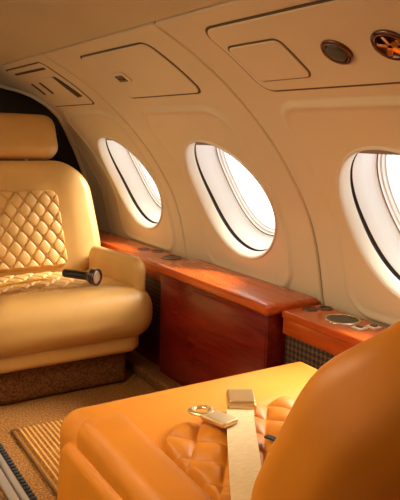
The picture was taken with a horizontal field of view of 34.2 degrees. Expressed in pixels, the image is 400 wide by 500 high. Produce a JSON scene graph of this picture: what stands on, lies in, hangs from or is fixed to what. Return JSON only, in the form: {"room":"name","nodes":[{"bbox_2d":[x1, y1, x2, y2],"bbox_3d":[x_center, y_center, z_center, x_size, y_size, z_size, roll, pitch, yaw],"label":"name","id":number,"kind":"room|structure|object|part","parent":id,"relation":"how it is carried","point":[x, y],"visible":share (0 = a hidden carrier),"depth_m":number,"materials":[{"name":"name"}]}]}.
{"room":"aircraft cabin","nodes":[
{"label":"aircraft cabin","id":0,"kind":"room"},
{"bbox_2d":[0,88,82,175],"bbox_3d":[-1.674,-0.369,3.257,2.800,1.660,0.080,-5,12,-31],"label":"wall","id":1,"kind":"structure","parent":0,"point":[10,101],"depth_m":3.61,"materials":[{"name":"black"}]},
{"bbox_2d":[0,85,88,184],"bbox_3d":[-0.767,-0.294,3.486,0.815,1.460,0.484,-5,12,-31],"label":"trim","id":2,"kind":"structure","parent":1,"relation":"attached to","point":[45,104],"depth_m":3.28,"materials":[{"name":"beige plastic"}]},
{"bbox_2d":[43,105,60,124],"bbox_3d":[-0.777,-0.303,3.499,0.806,1.470,0.500,-5,12,-31],"label":"trim","id":3,"kind":"structure","parent":1,"relation":"attached to","point":[53,115],"depth_m":3.64,"materials":[{"name":"black"}]},
{"bbox_2d":[0,350,159,499],"bbox_3d":[-0.469,0.808,1.382,2.520,0.060,4.740,-5,12,-31],"label":"floor","id":4,"kind":"structure","parent":0,"point":[16,415],"depth_m":2.40,"materials":[{"name":"carpet"}]},
{"bbox_2d":[0,443,37,499],"bbox_3d":[-0.568,0.670,1.928,0.070,0.014,3.000,-5,12,-31],"label":"track","id":5,"kind":"object","parent":4,"relation":"on","point":[5,485],"visible":1,"depth_m":1.89,"materials":[{"name":"metal"}]},
{"bbox_3d":[-0.577,0.671,1.922,0.048,0.014,3.000,-5,12,-31],"label":"rail","id":6,"kind":"part","parent":5,"relation":"part of","materials":[{"name":"metal"}]},
{"bbox_2d":[10,418,64,495],"bbox_3d":[-0.198,0.672,1.941,0.467,0.020,0.963,-5,12,-31],"label":"floor mat","id":7,"kind":"object","parent":4,"relation":"on","point":[40,442],"visible":0.13,"depth_m":2.10,"materials":[{"name":"brown"}]},
{"bbox_2d":[0,113,152,405],"bbox_3d":[-0.712,-0.030,2.756,0.760,1.092,0.936,-5,12,-31],"label":"seat","id":8,"kind":"object","parent":4,"relation":"on","point":[59,334],"visible":0.94,"depth_m":2.64,"materials":[{"name":"leather"}]},
{"bbox_3d":[-0.803,-0.085,2.897,0.412,0.346,0.169,-5,12,-31],"label":"quilted panel","id":9,"kind":"part","parent":8,"relation":"part of","materials":[{"name":"leather"}]},
{"bbox_3d":[-0.666,0.143,2.707,0.450,0.040,0.355,-5,12,-31],"label":"quilted panel","id":10,"kind":"part","parent":8,"relation":"part of","materials":[{"name":"leather"}]},
{"bbox_3d":[-0.851,-0.118,2.971,0.760,0.570,0.374,-5,12,-31],"label":"backrest","id":11,"kind":"part","parent":8,"relation":"part of","materials":[{"name":"leather"}]},
{"bbox_2d":[0,269,152,357],"bbox_3d":[-0.624,0.236,2.650,0.744,0.215,0.580,-5,12,-31],"label":"seat cushion","id":12,"kind":"object","parent":8,"relation":"on","point":[53,315],"depth_m":2.47,"materials":[{"name":"leather"}]},
{"bbox_2d":[62,268,101,285],"bbox_3d":[-0.475,0.100,2.594,0.161,0.069,0.069,6,11,24],"label":"flashlight","id":13,"kind":"object","parent":8,"relation":"on","point":[94,276],"visible":1,"depth_m":2.57,"materials":[{"name":"black metal"}]},
{"bbox_3d":[-0.367,0.159,2.816,0.056,0.331,0.512,-5,12,-31],"label":"armrest","id":14,"kind":"part","parent":8,"relation":"part of","materials":[{"name":"leather"}]},
{"bbox_2d":[98,229,188,365],"bbox_3d":[-0.359,0.205,3.216,0.164,0.476,1.078,-5,12,-31],"label":"ledge","id":15,"kind":"object","parent":4,"relation":"on","point":[148,346],"visible":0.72,"depth_m":2.90,"materials":[{"name":"brown wood"}]},
{"bbox_2d":[145,275,160,335],"bbox_3d":[-0.407,0.176,3.179,0.012,0.250,1.070,-5,12,-31],"label":"grille","id":16,"kind":"object","parent":15,"relation":"attached to","point":[153,282],"depth_m":2.83,"materials":[{"name":"black metal"}]},
{"bbox_2d":[57,320,399,499],"bbox_3d":[0.208,0.400,1.250,0.764,0.820,0.935,-5,12,-31],"label":"seat","id":17,"kind":"object","parent":4,"relation":"on","point":[297,430],"visible":1,"depth_m":1.16,"materials":[{"name":"leather"}]},
{"bbox_3d":[-0.169,0.604,1.226,0.068,0.330,0.510,-5,12,-31],"label":"panel","id":18,"kind":"part","parent":17,"relation":"part of","materials":[{"name":"orange leather"}]},
{"bbox_3d":[-0.105,0.495,1.230,0.115,0.239,0.455,-5,12,-31],"label":"armrest","id":19,"kind":"part","parent":17,"relation":"part of","materials":[{"name":"orange leather"}]},
{"bbox_2d":[60,362,316,453],"bbox_3d":[0.130,0.472,1.427,0.724,0.215,0.580,-5,12,-31],"label":"seat cushion","id":20,"kind":"object","parent":17,"relation":"on","point":[156,416],"depth_m":1.42,"materials":[{"name":"orange leather"}]},
{"bbox_3d":[0.187,0.383,1.320,0.500,0.042,0.315,-5,12,-31],"label":"quilted panel","id":21,"kind":"part","parent":17,"relation":"part of","materials":[{"name":"orange leather"}]},
{"bbox_3d":[0.386,0.296,0.984,0.599,0.514,0.338,-5,12,-31],"label":"backrest","id":22,"kind":"part","parent":17,"relation":"part of","materials":[{"name":"orange leather"}]},
{"bbox_2d":[156,260,317,385],"bbox_3d":[0.100,0.344,2.434,0.218,0.483,0.743,-5,12,-31],"label":"base cabinet","id":23,"kind":"object","parent":4,"relation":"on","point":[217,322],"visible":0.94,"depth_m":2.33,"materials":[{"name":"brown wood"}]},
{"bbox_3d":[0.022,0.369,2.389,0.004,0.410,0.700,-5,12,-31],"label":"door","id":24,"kind":"part","parent":23,"relation":"part of","materials":[{"name":"brown wood"}]},
{"bbox_3d":[0.109,0.146,2.401,0.207,0.011,0.727,-5,12,-31],"label":"molding","id":25,"kind":"part","parent":23,"relation":"part of","materials":[{"name":"brown wood"}]},
{"bbox_2d":[282,305,387,369],"bbox_3d":[0.566,0.486,1.748,0.166,0.481,0.927,-5,12,-31],"label":"ledge","id":26,"kind":"object","parent":4,"relation":"on","point":[316,334],"visible":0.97,"depth_m":1.95,"materials":[{"name":"brown wood"}]},
{"bbox_2d":[284,335,335,369],"bbox_3d":[0.516,0.461,1.712,0.012,0.250,0.919,-5,12,-31],"label":"grille","id":27,"kind":"object","parent":26,"relation":"attached to","point":[298,348],"depth_m":1.99,"materials":[{"name":"black metal"}]},
{"bbox_2d":[351,325,367,330],"bbox_3d":[0.459,0.224,1.871,0.032,0.006,0.038,-5,12,-31],"label":"switch plate","id":28,"kind":"object","parent":26,"relation":"attached to","point":[353,327],"depth_m":1.86,"materials":[{"name":"silver metal"}]},
{"bbox_2d":[366,324,381,329],"bbox_3d":[0.503,0.223,1.883,0.032,0.006,0.038,-5,12,-31],"label":"switch plate","id":29,"kind":"object","parent":26,"relation":"attached to","point":[369,326],"depth_m":1.87,"materials":[{"name":"silver metal"}]},
{"bbox_2d":[0,0,227,64],"bbox_3d":[-0.389,-0.553,1.157,1.014,0.106,4.720,-5,12,-31],"label":"ceiling","id":30,"kind":"structure","parent":0,"point":[28,28],"depth_m":1.88,"materials":[{"name":"beige plastic"}]},
{"bbox_2d":[0,0,399,326],"bbox_3d":[0.303,0.077,1.700,0.701,1.367,4.697,-5,12,-31],"label":"wall","id":31,"kind":"structure","parent":0,"point":[295,143],"depth_m":2.05,"materials":[{"name":"beige plastic"}]},
{"bbox_2d":[6,62,93,106],"bbox_3d":[-0.659,-0.709,2.818,0.238,0.154,0.500,-5,12,-31],"label":"panel","id":32,"kind":"object","parent":31,"relation":"attached to","point":[45,81],"visible":1,"depth_m":2.78,"materials":[{"name":"brown plastic"}]},
{"bbox_2d":[97,136,162,229],"bbox_3d":[-0.286,-0.347,3.093,0.375,0.506,0.494,-5,12,-31],"label":"window","id":33,"kind":"structure","parent":31,"relation":"in","point":[142,198],"depth_m":3.28,"materials":[{"name":"beige plastic"}]},
{"bbox_2d":[80,42,200,98],"bbox_3d":[-0.206,-0.571,2.106,0.206,0.134,0.516,-5,12,-31],"label":"panel","id":34,"kind":"object","parent":31,"relation":"attached to","point":[138,70],"visible":1,"depth_m":2.06,"materials":[{"name":"brown plastic"}]},
{"bbox_2d":[125,351,181,390],"bbox_3d":[-0.114,0.550,2.567,0.067,0.045,1.330,-5,12,-31],"label":"trim","id":35,"kind":"structure","parent":31,"relation":"attached to","point":[138,366],"depth_m":2.69,"materials":[{"name":"carpet"}]},
{"bbox_2d":[184,139,276,259],"bbox_3d":[0.147,-0.213,2.405,0.375,0.506,0.494,-5,12,-31],"label":"window","id":36,"kind":"structure","parent":31,"relation":"in","point":[213,176],"depth_m":2.58,"materials":[{"name":"beige plastic"}]},
{"bbox_2d":[195,142,211,145],"bbox_3d":[0.038,-0.389,2.302,0.033,0.039,0.284,-5,12,-31],"label":"shade","id":37,"kind":"object","parent":36,"relation":"attached to","point":[196,143],"depth_m":2.38,"materials":[{"name":"beige plastic"}]},
{"bbox_2d":[155,21,323,303],"bbox_3d":[0.152,-0.202,1.919,0.652,0.844,0.008,-5,12,-31],"label":"trim","id":38,"kind":"structure","parent":31,"relation":"attached to","point":[155,21],"depth_m":2.12,"materials":[{"name":"brown plastic"}]},
{"bbox_2d":[205,0,399,91],"bbox_3d":[0.392,-0.384,1.166,0.215,0.141,1.176,-5,12,-31],"label":"panel","id":39,"kind":"object","parent":31,"relation":"attached to","point":[320,44],"visible":1,"depth_m":1.37,"materials":[{"name":"beige plastic"},{"name":"bronze"}]},
{"bbox_2d":[320,39,353,64],"bbox_3d":[0.286,-0.414,1.360,0.066,0.046,0.077,-5,12,-31],"label":"air vent","id":40,"kind":"object","parent":39,"relation":"attached to","point":[335,51],"depth_m":1.35,"materials":[{"name":"brown"}]},
{"bbox_2d":[370,29,399,60],"bbox_3d":[0.364,-0.390,1.237,0.073,0.052,0.086,-5,12,-31],"label":"air vent","id":41,"kind":"object","parent":39,"relation":"attached to","point":[384,43],"depth_m":1.24,"materials":[{"name":"gold metal"}]},
{"bbox_2d":[336,146,399,299],"bbox_3d":[0.584,-0.079,1.711,0.375,0.506,0.494,-5,12,-31],"label":"window","id":42,"kind":"structure","parent":31,"relation":"in","point":[367,191],"depth_m":1.90,"materials":[{"name":"beige plastic"}]},
{"bbox_2d":[358,150,399,154],"bbox_3d":[0.474,-0.255,1.608,0.033,0.039,0.284,-5,12,-31],"label":"shade","id":43,"kind":"object","parent":42,"relation":"attached to","point":[367,151],"depth_m":1.66,"materials":[{"name":"beige plastic"}]}
]}

